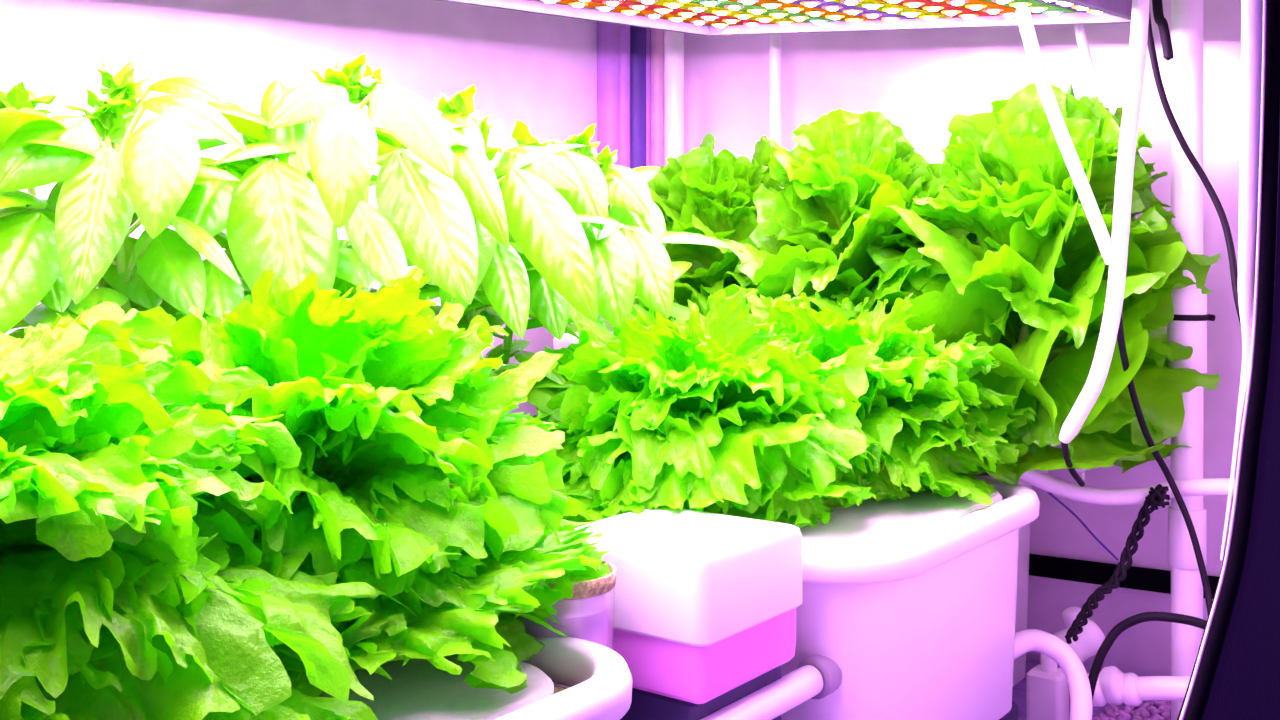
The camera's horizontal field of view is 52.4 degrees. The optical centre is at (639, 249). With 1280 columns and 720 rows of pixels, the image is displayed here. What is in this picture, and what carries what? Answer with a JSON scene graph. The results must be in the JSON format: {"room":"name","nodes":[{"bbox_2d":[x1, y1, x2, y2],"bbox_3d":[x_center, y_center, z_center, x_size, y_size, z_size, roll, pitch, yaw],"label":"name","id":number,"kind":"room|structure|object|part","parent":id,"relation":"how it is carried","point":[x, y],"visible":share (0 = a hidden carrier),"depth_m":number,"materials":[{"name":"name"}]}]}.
{"room":"hydroponic grow tent","nodes":[
{"label":"hydroponic grow tent","id":0,"kind":"room"},
{"bbox_2d":[0,0,596,417],"bbox_3d":[-0.423,-0.105,1.067,0.017,1.050,1.400,0,0,37],"label":"wall","id":1,"kind":"structure","parent":0,"point":[539,71],"depth_m":1.21,"materials":[{"name":"silver metal"}]},
{"bbox_2d":[597,22,619,164],"bbox_3d":[-0.037,-0.105,1.559,0.032,1.057,0.032,0,0,37],"label":"trim","id":2,"kind":"structure","parent":1,"relation":"attached to","point":[608,34],"depth_m":1.54,"materials":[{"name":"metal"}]},
{"bbox_2d":[620,25,629,167],"bbox_3d":[-0.022,-0.105,1.560,0.020,1.053,0.020,0,0,37],"label":"trim","id":3,"kind":"structure","parent":1,"relation":"attached to","point":[624,29],"depth_m":1.55,"materials":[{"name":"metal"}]},
{"bbox_2d":[630,26,645,168],"bbox_3d":[-0.007,-0.105,1.593,0.031,1.057,0.031,0,0,37],"label":"trim","id":4,"kind":"structure","parent":1,"relation":"attached to","point":[637,34],"depth_m":1.58,"materials":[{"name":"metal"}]},
{"bbox_2d":[684,0,1262,676],"bbox_3d":[0.332,-0.105,1.380,0.825,1.050,0.017,0,0,37],"label":"wall","id":5,"kind":"structure","parent":0,"point":[919,79],"depth_m":1.30,"materials":[{"name":"silver metal"}]},
{"bbox_2d":[646,28,650,165],"bbox_3d":[0.009,-0.105,1.595,0.014,1.051,0.014,0,0,37],"label":"trim","id":6,"kind":"structure","parent":5,"relation":"attached to","point":[648,30],"depth_m":1.59,"materials":[{"name":"plastic"}]},
{"bbox_2d":[651,29,663,166],"bbox_3d":[0.022,-0.105,1.593,0.019,1.052,0.019,0,0,37],"label":"trim","id":7,"kind":"structure","parent":5,"relation":"attached to","point":[657,36],"depth_m":1.58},
{"bbox_2d":[1029,554,1218,598],"bbox_3d":[0.469,0.316,1.261,0.246,0.026,0.004,0,0,37],"label":"trim","id":8,"kind":"structure","parent":5,"relation":"attached to","point":[1138,578],"depth_m":1.27,"materials":[{"name":"black plastic"}]},
{"bbox_2d":[1012,661,1170,719],"bbox_3d":[0.158,0.430,0.269,1.920,0.020,2.020,0,0,37],"label":"floor","id":9,"kind":"structure","parent":0,"point":[1019,690],"depth_m":1.21,"materials":[{"name":"white"}]},
{"bbox_2d":[553,331,612,519],"bbox_3d":[-0.019,0.246,1.100,0.108,0.348,0.108,0,0,37],"label":"bucket","id":10,"kind":"object","parent":9,"relation":"on","point":[567,339],"visible":0.06,"depth_m":1.07,"materials":[{"name":"plastic"}]},
{"bbox_2d":[551,123,742,329],"bbox_3d":[-0.014,-0.002,1.068,0.230,0.199,0.148,0,0,-43],"label":"basil plant","id":11,"kind":"object","parent":10,"relation":"in","point":[629,265],"visible":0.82,"depth_m":1.01,"materials":[{"name":"green plant"}]},
{"bbox_3d":[-0.029,0.008,1.057,0.053,0.180,0.103,0,0,37],"label":"stem","id":12,"kind":"part","parent":11,"relation":"part of","materials":[{"name":"green plant"}]},
{"bbox_2d":[664,30,683,165],"bbox_3d":[0.040,-0.106,1.545,0.024,1.056,0.024,0,0,37],"label":"support pole","id":13,"kind":"object","parent":9,"relation":"on","point":[673,41],"visible":0.18,"depth_m":1.53,"materials":[{"name":"white plastic"}]},
{"bbox_2d":[769,34,780,146],"bbox_3d":[0.150,-0.106,1.445,0.013,1.053,0.013,0,0,37],"label":"support pole","id":14,"kind":"object","parent":9,"relation":"on","point":[774,39],"visible":0.14,"depth_m":1.44,"materials":[{"name":"white plastic"}]},
{"bbox_2d":[999,701,1017,719],"bbox_3d":[-0.072,0.393,0.757,0.255,0.055,0.925,0,0,37],"label":"bench","id":15,"kind":"object","parent":9,"relation":"on","point":[1012,714],"visible":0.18,"depth_m":1.04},
{"bbox_2d":[494,637,632,719],"bbox_3d":[-0.209,0.282,0.560,0.271,0.165,0.403,0,0,37],"label":"tub","id":16,"kind":"object","parent":15,"relation":"on","point":[591,680],"visible":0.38,"depth_m":0.61,"materials":[{"name":"white plastic"}]},
{"bbox_2d":[316,654,553,719],"bbox_3d":[-0.209,0.214,0.560,0.209,0.012,0.341,0,0,37],"label":"raft","id":17,"kind":"object","parent":16,"relation":"in","point":[417,690],"visible":0.3,"depth_m":0.61,"materials":[{"name":"white plastic"}]},
{"bbox_2d":[0,301,376,719],"bbox_3d":[-0.296,0.100,0.539,0.354,0.219,0.366,0,0,37],"label":"lettuce","id":18,"kind":"object","parent":17,"relation":"on","point":[120,600],"visible":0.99,"depth_m":0.49,"materials":[{"name":"green plant"}]},
{"bbox_2d":[52,267,610,693],"bbox_3d":[-0.184,0.110,0.694,0.372,0.200,0.358,0,0,37],"label":"lettuce","id":19,"kind":"object","parent":17,"relation":"on","point":[412,481],"visible":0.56,"depth_m":0.62,"materials":[{"name":"green plant"}]},
{"bbox_2d":[513,560,616,649],"bbox_3d":[-0.043,0.268,0.700,0.062,0.193,0.062,0,0,37],"label":"jar","id":20,"kind":"object","parent":15,"relation":"on","point":[588,615],"visible":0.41,"depth_m":0.68,"materials":[{"name":"plastic"},{"name":"soil"}]},
{"bbox_2d":[620,665,781,719],"bbox_3d":[0.020,0.308,0.792,0.099,0.113,0.098,0,0,37],"label":"support block","id":21,"kind":"object","parent":15,"relation":"on","point":[645,705],"visible":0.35,"depth_m":0.74,"materials":[{"name":"white plastic"}]},
{"bbox_2d":[575,506,801,703],"bbox_3d":[0.022,0.210,0.791,0.117,0.083,0.114,0,0,37],"label":"storage box","id":22,"kind":"object","parent":21,"relation":"on","point":[705,603],"visible":0.71,"depth_m":0.74,"materials":[{"name":"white plastic"}]},
{"bbox_2d":[782,477,1039,719],"bbox_3d":[0.139,0.277,0.994,0.258,0.176,0.328,0,0,37],"label":"tub","id":23,"kind":"object","parent":15,"relation":"on","point":[921,626],"visible":0.49,"depth_m":0.87,"materials":[{"name":"white plastic"}]},
{"bbox_2d":[701,655,841,719],"bbox_3d":[0.037,0.272,0.728,0.026,0.026,0.275,0,0,37],"label":"pipe","id":24,"kind":"object","parent":23,"relation":"attached to","point":[771,701],"visible":1,"depth_m":0.79,"materials":[{"name":"white plastic"}]},
{"bbox_2d":[800,486,1001,547],"bbox_3d":[0.139,0.197,0.994,0.208,0.012,0.278,0,0,37],"label":"raft","id":25,"kind":"object","parent":23,"relation":"on","point":[872,523],"visible":0.13,"depth_m":0.92,"materials":[{"name":"white plastic"}]},
{"bbox_2d":[532,287,907,528],"bbox_3d":[0.039,0.110,0.977,0.314,0.165,0.324,0,0,2],"label":"lettuce","id":26,"kind":"object","parent":25,"relation":"on","point":[660,411],"visible":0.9,"depth_m":0.88,"materials":[{"name":"green plant"}]},
{"bbox_2d":[685,292,1036,505],"bbox_3d":[0.155,0.113,1.059,0.313,0.160,0.311,0,0,23],"label":"lettuce","id":27,"kind":"object","parent":25,"relation":"on","point":[916,417],"visible":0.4,"depth_m":0.99,"materials":[{"name":"green plant"}]},
{"bbox_2d":[1014,629,1092,719],"bbox_3d":[0.326,0.361,1.042,0.073,0.108,0.038,0,0,37],"label":"hose","id":28,"kind":"object","parent":23,"relation":"attached to","point":[1081,704],"visible":0.89,"depth_m":1.03,"materials":[{"name":"white plastic"}]},
{"bbox_2d":[1020,470,1234,504],"bbox_3d":[0.403,0.190,1.083,0.231,0.050,0.040,0,0,16],"label":"pipe","id":29,"kind":"object","parent":23,"relation":"attached to","point":[1216,486],"visible":0.65,"depth_m":1.09,"materials":[{"name":"white plastic"}]},
{"bbox_2d":[1075,469,1087,479],"bbox_3d":[0.380,0.190,1.120,0.019,0.017,0.011,0,0,37],"label":"clip","id":30,"kind":"object","parent":29,"relation":"attached to","point":[1081,472],"visible":0.21,"depth_m":1.12,"materials":[{"name":"white plastic"}]},
{"bbox_2d":[1047,492,1118,560],"bbox_3d":[0.387,0.241,1.138,0.067,0.063,0.008,0,0,-9],"label":"cord","id":31,"kind":"object","parent":29,"relation":"hanging from","point":[1050,494],"visible":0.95,"depth_m":1.14,"materials":[{"name":"fabric"}]},
{"bbox_2d":[1065,484,1169,643],"bbox_3d":[0.393,0.259,1.074,0.084,0.132,0.024,0,0,7],"label":"cable bundle","id":32,"kind":"object","parent":29,"relation":"attached to","point":[1156,497],"visible":1,"depth_m":1.08,"materials":[{"name":"black rubber"}]},
{"bbox_2d":[1117,312,1212,614],"bbox_3d":[0.412,0.169,1.009,0.066,0.281,0.113,0,0,37],"label":"power cable","id":33,"kind":"object","parent":29,"relation":"attached to","point":[1120,336],"visible":0.7,"depth_m":1.04,"materials":[{"name":"black rubber"}]},
{"bbox_2d":[973,470,1047,686],"bbox_3d":[0.183,0.310,1.331,0.433,0.220,0.218,0,0,37],"label":"tub","id":34,"kind":"object","parent":9,"relation":"on","point":[1019,669],"visible":0.07,"depth_m":1.25,"materials":[{"name":"white plastic"}]},
{"bbox_2d":[850,75,1219,484],"bbox_3d":[0.336,0.025,1.157,0.321,0.366,0.365,0,0,13],"label":"lettuce","id":35,"kind":"object","parent":34,"relation":"in","point":[1031,250],"visible":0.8,"depth_m":1.08,"materials":[{"name":"green plant"}]},
{"bbox_3d":[0.340,0.097,1.158,0.061,0.222,0.022,0,0,37],"label":"stem","id":36,"kind":"part","parent":35,"relation":"part of","materials":[{"name":"green plant"}]},
{"bbox_3d":[0.183,0.209,1.331,0.382,0.012,0.167,0,0,37],"label":"raft","id":37,"kind":"object","parent":34,"relation":"in","visible":0},
{"bbox_2d":[564,133,792,332],"bbox_3d":[0.083,0.045,1.340,0.330,0.325,0.315,0,0,37],"label":"lettuce","id":38,"kind":"object","parent":37,"relation":"on","point":[698,191],"visible":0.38,"depth_m":1.28,"materials":[{"name":"green plant"}]},
{"bbox_2d":[703,108,1021,343],"bbox_3d":[0.202,0.038,1.229,0.304,0.333,0.340,0,0,37],"label":"lettuce","id":39,"kind":"object","parent":37,"relation":"on","point":[842,174],"visible":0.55,"depth_m":1.17,"materials":[{"name":"green plant"}]},
{"bbox_2d":[1026,653,1068,719],"bbox_3d":[0.348,0.381,1.111,0.030,0.078,0.028,0,0,37],"label":"bottle","id":40,"kind":"object","parent":9,"relation":"on","point":[1047,690],"visible":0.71,"depth_m":1.10,"materials":[{"name":"white plastic"}]},
{"bbox_3d":[0.349,0.353,1.110,0.014,0.021,0.014,0,0,37],"label":"knob","id":41,"kind":"part","parent":40,"relation":"part of","materials":[{"name":"white plastic"}]},
{"bbox_2d":[1053,606,1104,662],"bbox_3d":[0.380,0.337,1.130,0.048,0.053,0.033,0,0,0],"label":"pipe fitting","id":42,"kind":"object","parent":40,"relation":"attached to","point":[1087,645],"visible":0.55,"depth_m":1.12,"materials":[{"name":"white plastic"}]},
{"bbox_2d":[1092,700,1170,719],"bbox_3d":[0.452,0.416,1.131,0.109,0.008,0.213,0,0,37],"label":"pebbles","id":43,"kind":"object","parent":9,"relation":"on","point":[1164,711],"visible":0.42,"depth_m":1.17,"materials":[{"name":"grey gravel"}]},
{"bbox_2d":[1087,666,1190,706],"bbox_3d":[0.428,0.363,1.073,0.123,0.041,0.031,0,0,28],"label":"pipe","id":44,"kind":"object","parent":9,"relation":"on","point":[1113,686],"visible":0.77,"depth_m":1.07,"materials":[{"name":"white plastic"}]},
{"bbox_2d":[1088,611,1206,701],"bbox_3d":[0.411,0.355,1.036,0.114,0.129,0.032,0,0,27],"label":"power cable","id":45,"kind":"object","parent":9,"relation":"on","point":[1133,620],"visible":0.64,"depth_m":1.05,"materials":[{"name":"black rubber"}]},
{"bbox_2d":[1167,0,1215,719],"bbox_3d":[0.472,-0.106,1.120,0.037,1.057,0.034,0,0,-7],"label":"support pole","id":46,"kind":"object","parent":9,"relation":"on","point":[1188,327],"visible":0.77,"depth_m":1.11,"materials":[{"name":"white plastic"}]},
{"bbox_2d":[1074,24,1112,114],"bbox_3d":[0.400,-0.185,1.143,0.018,0.186,0.057,0,0,-35],"label":"tube","id":47,"kind":"object","parent":46,"relation":"attached to","point":[1080,33],"visible":0.58,"depth_m":1.15,"materials":[{"name":"white plastic"}]},
{"bbox_3d":[-0.316,0.310,0.850,0.213,0.220,0.598,0,0,37],"label":"tub","id":48,"kind":"object","parent":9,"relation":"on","visible":0},
{"bbox_3d":[-0.316,0.209,0.850,0.162,0.012,0.547,0,0,37],"label":"raft","id":49,"kind":"object","parent":48,"relation":"on","visible":0},
{"bbox_2d":[0,58,246,338],"bbox_3d":[-0.310,0.045,0.770,0.207,0.320,0.244,0,0,-23],"label":"basil plant","id":50,"kind":"object","parent":49,"relation":"on","point":[71,250],"visible":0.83,"depth_m":0.71,"materials":[{"name":"green plant"}]},
{"bbox_3d":[-0.314,0.052,0.764,0.123,0.306,0.095,0,0,6],"label":"stem","id":51,"kind":"part","parent":50,"relation":"part of","materials":[{"name":"green plant"}]},
{"bbox_2d":[206,54,486,307],"bbox_3d":[-0.196,0.039,0.856,0.250,0.333,0.222,0,0,37],"label":"basil plant","id":52,"kind":"object","parent":49,"relation":"on","point":[284,218],"visible":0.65,"depth_m":0.78,"materials":[{"name":"green plant"}]},
{"bbox_3d":[-0.200,0.048,0.838,0.096,0.315,0.146,0,0,-29],"label":"stem","id":53,"kind":"part","parent":52,"relation":"part of","materials":[{"name":"green plant"}]},
{"bbox_2d":[405,85,632,422],"bbox_3d":[-0.108,0.046,0.939,0.204,0.319,0.222,0,0,-40],"label":"basil plant","id":54,"kind":"object","parent":49,"relation":"on","point":[535,260],"visible":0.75,"depth_m":0.88,"materials":[{"name":"green plant"}]},
{"bbox_3d":[-0.112,0.054,0.939,0.067,0.303,0.150,0,0,10],"label":"stem","id":55,"kind":"part","parent":54,"relation":"part of","materials":[{"name":"green plant"}]},
{"bbox_2d":[1202,145,1279,719],"bbox_3d":[0.407,-0.106,0.793,0.008,1.047,0.839,0,0,37],"label":"door edge","id":56,"kind":"structure","parent":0,"point":[1246,683],"depth_m":0.69,"materials":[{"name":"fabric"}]},
{"bbox_2d":[1179,0,1265,719],"bbox_3d":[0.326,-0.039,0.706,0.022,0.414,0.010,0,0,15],"label":"trim","id":57,"kind":"structure","parent":56,"relation":"attached to","point":[1251,10],"depth_m":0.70,"materials":[{"name":"white plastic"}]},
{"bbox_2d":[1177,0,1279,719],"bbox_3d":[0.258,-0.015,0.594,0.009,0.533,0.306,0,0,37],"label":"trim","id":58,"kind":"structure","parent":56,"relation":"attached to","point":[1209,662],"depth_m":0.68,"materials":[{"name":"black plastic"}]},
{"bbox_3d":[-0.090,-0.638,0.817,0.825,0.015,1.400,0,0,37],"label":"ceiling","id":59,"kind":"structure","parent":0,"visible":0},
{"bbox_2d":[438,0,1131,35],"bbox_3d":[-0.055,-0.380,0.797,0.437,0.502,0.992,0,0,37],"label":"led panel","id":60,"kind":"object","parent":59,"relation":"hanging from","point":[698,17],"visible":1,"depth_m":1.12,"materials":[{"name":"metal"}]},
{"bbox_2d":[1015,7,1115,264],"bbox_3d":[0.314,-0.084,0.955,0.076,0.190,0.010,0,0,0],"label":"tube","id":61,"kind":"object","parent":60,"relation":"hanging from","point":[1023,15],"visible":1,"depth_m":0.95,"materials":[{"name":"white plastic"}]},
{"bbox_2d":[1059,0,1149,443],"bbox_3d":[0.345,-0.131,0.958,0.070,0.551,0.024,0,0,18],"label":"tube","id":62,"kind":"object","parent":60,"relation":"hanging from","point":[1087,398],"visible":1,"depth_m":0.95,"materials":[{"name":"white plastic"}]},
{"bbox_2d":[1061,442,1084,486],"bbox_3d":[0.341,0.168,1.025,0.006,0.053,0.103,0,0,26],"label":"power cable","id":63,"kind":"object","parent":62,"relation":"attached to","point":[1065,449],"visible":1,"depth_m":1.01,"materials":[{"name":"black rubber"}]},
{"bbox_2d":[1152,0,1172,60],"bbox_3d":[0.432,-0.246,1.080,0.021,0.176,0.008,0,0,0],"label":"power cable","id":64,"kind":"object","parent":60,"relation":"hanging from","point":[1160,20],"visible":1,"depth_m":1.08,"materials":[{"name":"black rubber"}]},
{"bbox_2d":[1147,6,1240,326],"bbox_3d":[0.449,-0.106,1.015,0.044,0.436,0.116,0,0,-39],"label":"power cable","id":65,"kind":"object","parent":60,"relation":"hanging from","point":[1150,41],"visible":0.67,"depth_m":1.04,"materials":[{"name":"black rubber"}]}
]}

